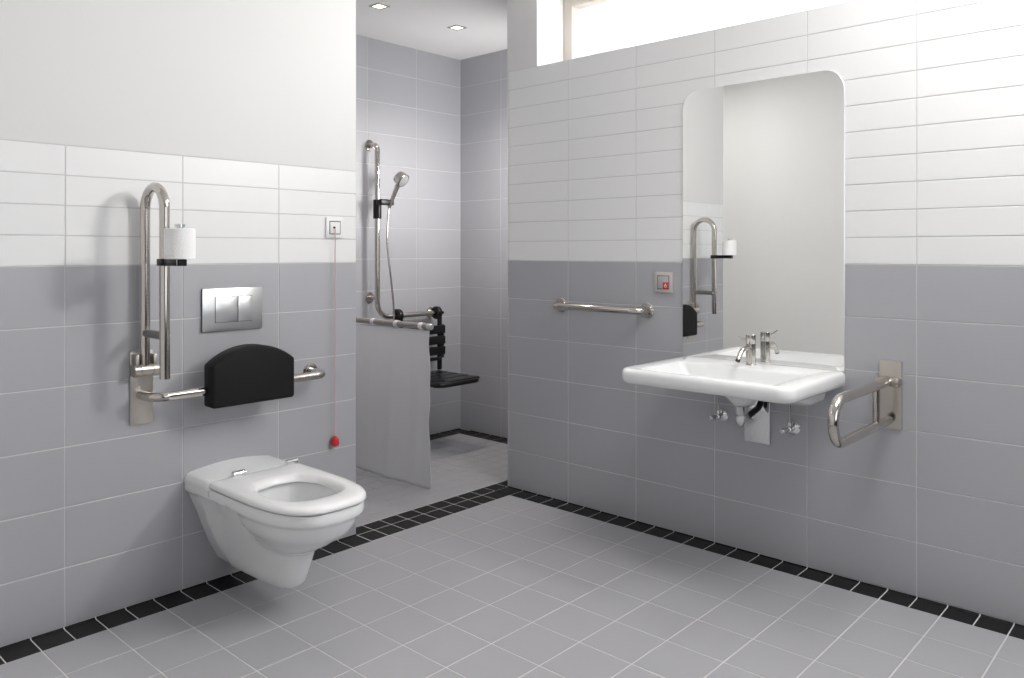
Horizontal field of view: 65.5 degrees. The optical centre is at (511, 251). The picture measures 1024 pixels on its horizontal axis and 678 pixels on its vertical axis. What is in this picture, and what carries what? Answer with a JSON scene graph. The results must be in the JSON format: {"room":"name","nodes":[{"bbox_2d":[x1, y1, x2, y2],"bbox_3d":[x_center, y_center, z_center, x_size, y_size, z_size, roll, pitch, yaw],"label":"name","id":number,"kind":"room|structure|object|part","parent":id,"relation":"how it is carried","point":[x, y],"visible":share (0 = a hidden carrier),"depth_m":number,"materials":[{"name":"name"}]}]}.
{"room":"accessible bathroom","nodes":[
{"label":"accessible bathroom","id":0,"kind":"room"},
{"bbox_2d":[0,0,355,646],"bbox_3d":[-1.756,-0.202,3.518,1.600,2.900,1.422,0,0,42],"label":"wall","id":1,"kind":"structure","parent":0,"point":[243,111],"depth_m":2.83,"materials":[{"name":"grey tile"}]},
{"bbox_2d":[129,182,170,425],"bbox_3d":[-1.236,0.186,2.748,0.207,0.848,0.087,0,0,42],"label":"support rail","id":2,"kind":"object","parent":1,"relation":"attached to","point":[143,364],"visible":1,"depth_m":2.78,"materials":[{"name":"metal"}]},
{"bbox_3d":[-1.311,0.480,2.813,0.008,0.259,0.079,0,0,42],"label":"mounting plate","id":3,"kind":"part","parent":2,"relation":"part of","materials":[{"name":"metal"}]},
{"bbox_3d":[-1.231,0.096,2.741,0.190,0.669,0.034,0,0,42],"label":"rail","id":4,"kind":"part","parent":2,"relation":"part of","materials":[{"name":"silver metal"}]},
{"bbox_2d":[157,224,186,265],"bbox_3d":[-1.131,-0.021,2.649,0.153,0.138,0.040,0,0,42],"label":"toilet roll holder","id":5,"kind":"object","parent":2,"relation":"attached to","point":[160,262],"visible":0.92,"depth_m":2.61,"materials":[{"name":"black plastic"}]},
{"bbox_3d":[-1.131,0.037,2.649,0.153,0.024,0.040,0,0,42],"label":"arm","id":6,"kind":"part","parent":5,"relation":"part of","materials":[{"name":"black plastic"}]},
{"bbox_2d":[164,228,195,258],"bbox_3d":[-1.090,-0.025,2.612,0.096,0.100,0.096,0,0,42],"label":"toilet paper roll","id":7,"kind":"object","parent":5,"relation":"on","point":[179,243],"visible":0.94,"depth_m":2.57,"materials":[{"name":"white paper"}]},
{"bbox_2d":[0,534,370,664],"bbox_3d":[-1.125,1.246,2.941,0.112,0.008,1.422,0,0,42],"label":"trim","id":8,"kind":"structure","parent":1,"relation":"attached to","point":[20,649],"depth_m":2.75,"materials":[{"name":"black tile"}]},
{"bbox_2d":[136,344,325,408],"bbox_3d":[-1.013,0.457,3.021,0.166,0.215,0.748,0,0,42],"label":"support","id":9,"kind":"object","parent":1,"relation":"attached to","point":[245,373],"visible":1,"depth_m":2.94,"materials":[{"name":"black plastic"}]},
{"bbox_3d":[-1.032,0.503,3.026,0.132,0.038,0.731,0,0,42],"label":"rail","id":10,"kind":"part","parent":9,"relation":"part of","materials":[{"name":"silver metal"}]},
{"bbox_2d":[204,344,293,408],"bbox_3d":[-0.980,0.457,2.987,0.072,0.215,0.334,0,0,42],"label":"cushion","id":11,"kind":"object","parent":9,"relation":"on","point":[245,373],"depth_m":2.94,"materials":[{"name":"black plastic"}]},
{"bbox_2d":[201,287,261,331],"bbox_3d":[-1.075,0.222,3.065,0.015,0.162,0.247,0,0,42],"label":"flush plate","id":12,"kind":"object","parent":1,"relation":"attached to","point":[222,309],"visible":1,"depth_m":3.05,"materials":[{"name":"silver metal"}]},
{"bbox_2d":[184,455,365,588],"bbox_3d":[-0.817,0.985,2.824,0.722,0.373,0.372,0,0,42],"label":"toilet","id":13,"kind":"object","parent":1,"relation":"attached to","point":[267,517],"visible":1,"depth_m":2.77,"materials":[{"name":"white ceramic"}]},
{"bbox_3d":[-0.754,0.826,2.766,0.550,0.026,0.372,0,0,42],"label":"seat","id":14,"kind":"part","parent":13,"relation":"part of","materials":[{"name":"white plastic"}]},
{"bbox_2d":[325,217,342,446],"bbox_3d":[-0.751,0.344,3.401,0.039,0.979,0.086,0,0,42],"label":"switch","id":15,"kind":"object","parent":1,"relation":"attached to","point":[333,226],"visible":1,"depth_m":3.39,"materials":[{"name":"white plastic"}]},
{"bbox_3d":[-0.762,-0.102,3.411,0.010,0.087,0.086,0,0,42],"label":"frame","id":16,"kind":"part","parent":15,"relation":"part of","materials":[{"name":"white plastic"}]},
{"bbox_3d":[-0.754,0.811,3.395,0.035,0.046,0.035,0,0,42],"label":"pull knob","id":17,"kind":"part","parent":15,"relation":"part of","materials":[{"name":"red plastic"}]},
{"bbox_3d":[-0.755,0.347,3.397,0.007,0.901,0.006,0,0,42],"label":"cord","id":18,"kind":"part","parent":15,"relation":"part of","materials":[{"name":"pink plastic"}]},
{"bbox_2d":[356,35,459,434],"bbox_3d":[-0.983,-0.050,5.072,0.200,2.596,1.914,0,0,42],"label":"wall","id":19,"kind":"structure","parent":0,"point":[408,99],"depth_m":5.28,"materials":[{"name":"grey tile"}]},
{"bbox_2d":[356,317,433,329],"bbox_3d":[-0.773,0.390,4.434,0.972,0.072,0.072,0,0,42],"label":"rail","id":20,"kind":"object","parent":19,"relation":"attached to","point":[358,319],"visible":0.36,"depth_m":4.30,"materials":[{"name":"grey metal"}]},
{"bbox_2d":[356,318,430,489],"bbox_3d":[-0.772,0.803,4.433,0.944,0.865,0.037,0,0,42],"label":"shower curtain","id":21,"kind":"object","parent":20,"relation":"hanging from","point":[393,363],"visible":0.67,"depth_m":4.31,"materials":[{"name":"white fabric"}]},
{"bbox_2d":[365,140,436,318],"bbox_3d":[-0.692,-0.129,5.170,0.096,1.149,0.578,0,0,42],"label":"grab rail","id":22,"kind":"object","parent":19,"relation":"attached to","point":[370,145],"visible":0.98,"depth_m":4.96,"materials":[{"name":"silver metal"}]},
{"bbox_2d":[373,199,393,218],"bbox_3d":[-0.805,-0.264,4.968,0.094,0.120,0.108,0,0,42],"label":"slider","id":23,"kind":"object","parent":22,"relation":"attached to","point":[377,204],"visible":0.98,"depth_m":4.94,"materials":[{"name":"black plastic"}]},
{"bbox_2d":[386,171,408,326],"bbox_3d":[-0.796,0.183,4.926,0.318,1.362,0.100,0,0,-11],"label":"shower","id":24,"kind":"object","parent":23,"relation":"attached to","point":[401,178],"visible":0.66,"depth_m":4.94,"materials":[{"name":"silver metal"}]},
{"bbox_3d":[-0.730,-0.357,4.953,0.099,0.178,0.036,0,0,9],"label":"handle","id":25,"kind":"part","parent":24,"relation":"part of","materials":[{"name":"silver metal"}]},
{"bbox_2d":[395,306,479,387],"bbox_3d":[-0.470,0.595,5.070,0.485,0.457,0.416,0,0,42],"label":"shower seat","id":26,"kind":"object","parent":22,"relation":"hanging from","point":[439,378],"visible":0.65,"depth_m":5.18,"materials":[{"name":"black plastic"}]},
{"bbox_3d":[-0.587,0.701,5.186,0.023,0.047,0.373,0,0,42],"label":"frame","id":27,"kind":"part","parent":26,"relation":"part of","materials":[{"name":"black plastic"}]},
{"bbox_3d":[-0.455,0.808,5.025,0.402,0.032,0.371,0,0,42],"label":"seat frame","id":28,"kind":"part","parent":26,"relation":"part of","materials":[{"name":"black plastic"}]},
{"bbox_2d":[430,428,467,439],"bbox_3d":[-0.923,1.246,4.916,0.102,0.008,1.762,0,0,42],"label":"trim","id":29,"kind":"structure","parent":19,"relation":"attached to","point":[459,430],"depth_m":5.45,"materials":[{"name":"black tile"}]},
{"bbox_2d":[356,0,626,59],"bbox_3d":[0.012,-1.575,2.043,6.600,0.454,5.035,0,0,42],"label":"ceiling","id":30,"kind":"structure","parent":0,"point":[422,25],"depth_m":4.72,"materials":[{"name":"white paint"}]},
{"bbox_2d":[369,3,389,9],"bbox_3d":[-0.728,-1.346,4.370,0.083,0.004,0.083,0,0,42],"label":"recessed light","id":31,"kind":"object","parent":30,"relation":"in","point":[379,6],"visible":1,"depth_m":4.37,"materials":[{"name":"grey"}]},
{"bbox_2d":[372,4,385,8],"bbox_3d":[-0.728,-1.347,4.370,0.060,0.002,0.060,0,0,42],"label":"diffuser","id":32,"kind":"object","parent":31,"relation":"attached to","point":[377,6],"depth_m":4.37,"materials":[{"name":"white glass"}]},
{"bbox_2d":[447,25,466,30],"bbox_3d":[-0.331,-1.346,4.786,0.083,0.004,0.083,0,0,42],"label":"recessed light","id":33,"kind":"object","parent":30,"relation":"in","point":[454,27],"visible":1,"depth_m":4.78,"materials":[{"name":"grey"}]},
{"bbox_2d":[0,429,1023,677],"bbox_3d":[0.012,1.298,2.043,6.600,0.100,5.035,0,0,42],"label":"floor","id":34,"kind":"structure","parent":0,"point":[509,586],"depth_m":2.68,"materials":[{"name":"grey tile"}]},
{"bbox_2d":[356,480,508,540],"bbox_3d":[-0.115,1.249,4.106,0.191,0.002,1.664,0,0,42],"label":"trim","id":35,"kind":"structure","parent":34,"relation":"in","point":[372,531],"depth_m":3.79,"materials":[{"name":"black tile"}]},
{"bbox_2d":[460,24,626,437],"bbox_3d":[0.165,-0.050,5.216,1.302,2.596,0.150,0,0,42],"label":"wall","id":36,"kind":"structure","parent":0,"point":[483,78],"depth_m":5.44,"materials":[{"name":"grey tile"}]},
{"bbox_2d":[460,430,507,443],"bbox_3d":[0.074,1.246,5.130,1.080,0.008,0.102,0,0,42],"label":"trim","id":37,"kind":"structure","parent":36,"relation":"attached to","point":[470,433],"depth_m":5.36,"materials":[{"name":"black tile"}]},
{"bbox_2d":[590,16,611,54],"bbox_3d":[0.438,-0.050,4.638,0.118,2.596,0.337,0,0,42],"label":"window","id":38,"kind":"structure","parent":0,"point":[600,31],"depth_m":4.63,"materials":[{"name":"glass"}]},
{"bbox_2d":[507,0,1023,624],"bbox_3d":[1.823,-0.202,2.835,4.600,2.900,0.450,0,0,42],"label":"wall","id":39,"kind":"structure","parent":0,"point":[931,508],"depth_m":3.08,"materials":[{"name":"grey tile"}]},
{"bbox_2d":[564,0,613,60],"bbox_3d":[1.603,-1.150,3.071,3.540,0.396,0.070,0,0,42],"label":"window","id":40,"kind":"structure","parent":39,"relation":"in","point":[572,8],"depth_m":4.22,"materials":[{"name":"beige"}]},
{"bbox_2d":[553,298,653,317],"bbox_3d":[0.401,0.268,3.769,0.574,0.074,0.094,0,0,42],"label":"grab bar","id":41,"kind":"object","parent":39,"relation":"attached to","point":[646,310],"visible":1,"depth_m":3.68,"materials":[{"name":"silver metal"}]},
{"bbox_3d":[0.401,0.268,3.769,0.535,0.035,0.094,0,0,42],"label":"rail","id":42,"kind":"part","parent":41,"relation":"part of","materials":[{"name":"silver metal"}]},
{"bbox_2d":[654,272,672,292],"bbox_3d":[0.679,0.138,3.568,0.094,0.091,0.015,0,0,42],"label":"switch","id":43,"kind":"object","parent":39,"relation":"attached to","point":[663,281],"visible":1,"depth_m":3.56,"materials":[{"name":"white plastic"}]},
{"bbox_2d":[709,395,727,421],"bbox_3d":[0.868,0.651,3.352,0.056,0.145,0.079,0,0,42],"label":"angle valve","id":44,"kind":"object","parent":39,"relation":"attached to","point":[721,415],"visible":0.98,"depth_m":3.35,"materials":[{"name":"silver metal"}]},
{"bbox_3d":[0.851,0.699,3.346,0.044,0.027,0.025,0,0,-26],"label":"handle","id":45,"kind":"part","parent":44,"relation":"part of","materials":[{"name":"silver metal"}]},
{"bbox_2d":[622,356,844,406],"bbox_3d":[0.842,0.539,3.082,0.704,0.161,0.511,0,0,42],"label":"washbasin","id":46,"kind":"object","parent":39,"relation":"attached to","point":[742,384],"visible":1,"depth_m":3.01,"materials":[{"name":"white ceramic"}]},
{"bbox_2d":[735,334,755,365],"bbox_3d":[0.932,0.397,3.180,0.043,0.126,0.144,0,0,42],"label":"mixer tap","id":47,"kind":"object","parent":46,"relation":"on","point":[750,348],"visible":1,"depth_m":3.20,"materials":[{"name":"silver metal"}]},
{"bbox_3d":[0.923,0.407,3.170,0.019,0.056,0.110,0,0,42],"label":"spout","id":48,"kind":"part","parent":47,"relation":"part of","materials":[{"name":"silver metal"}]},
{"bbox_2d":[733,401,763,427],"bbox_3d":[0.949,0.631,3.167,0.055,0.112,0.223,0,0,42],"label":"trap","id":49,"kind":"object","parent":46,"relation":"attached to","point":[741,414],"visible":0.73,"depth_m":3.09,"materials":[{"name":"silver metal"}]},
{"bbox_2d":[733,405,747,427],"bbox_3d":[0.892,0.644,3.105,0.055,0.087,0.055,0,0,42],"label":"cup","id":50,"kind":"object","parent":49,"relation":"on","point":[740,412],"depth_m":3.09,"materials":[{"name":"plastic"}]},
{"bbox_2d":[744,400,770,444],"bbox_3d":[1.009,0.666,3.268,0.110,0.237,0.012,0,0,42],"label":"cover plate","id":51,"kind":"object","parent":39,"relation":"attached to","point":[757,429],"visible":0.5,"depth_m":3.25,"materials":[{"name":"silver metal"}]},
{"bbox_2d":[496,486,1023,639],"bbox_3d":[1.570,1.246,2.695,4.408,0.008,0.102,0,0,42],"label":"trim","id":52,"kind":"structure","parent":39,"relation":"attached to","point":[1001,626],"depth_m":3.13,"materials":[{"name":"black tile"}]},
{"bbox_2d":[683,70,844,371],"bbox_3d":[1.011,-0.122,3.270,0.700,1.162,0.006,0,0,42],"label":"wall mirror","id":53,"kind":"object","parent":39,"relation":"attached to","point":[764,160],"visible":1,"depth_m":3.24,"materials":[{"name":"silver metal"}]},
{"bbox_2d":[780,405,799,434],"bbox_3d":[1.096,0.654,3.143,0.056,0.152,0.079,0,0,42],"label":"angle valve","id":54,"kind":"object","parent":39,"relation":"attached to","point":[792,427],"visible":0.97,"depth_m":3.14,"materials":[{"name":"silver metal"}]},
{"bbox_3d":[1.079,0.706,3.136,0.044,0.027,0.025,0,0,-26],"label":"handle","id":55,"kind":"part","parent":54,"relation":"part of","materials":[{"name":"silver metal"}]},
{"bbox_2d":[828,360,901,447],"bbox_3d":[1.198,0.525,2.710,0.082,0.249,0.579,0,0,42],"label":"support rail","id":56,"kind":"object","parent":39,"relation":"attached to","point":[886,390],"visible":1,"depth_m":2.80,"materials":[{"name":"metal"}]},
{"bbox_3d":[1.390,0.525,2.921,0.078,0.249,0.009,0,0,42],"label":"mounting plate","id":57,"kind":"part","parent":56,"relation":"part of","materials":[{"name":"metal"}]}
]}

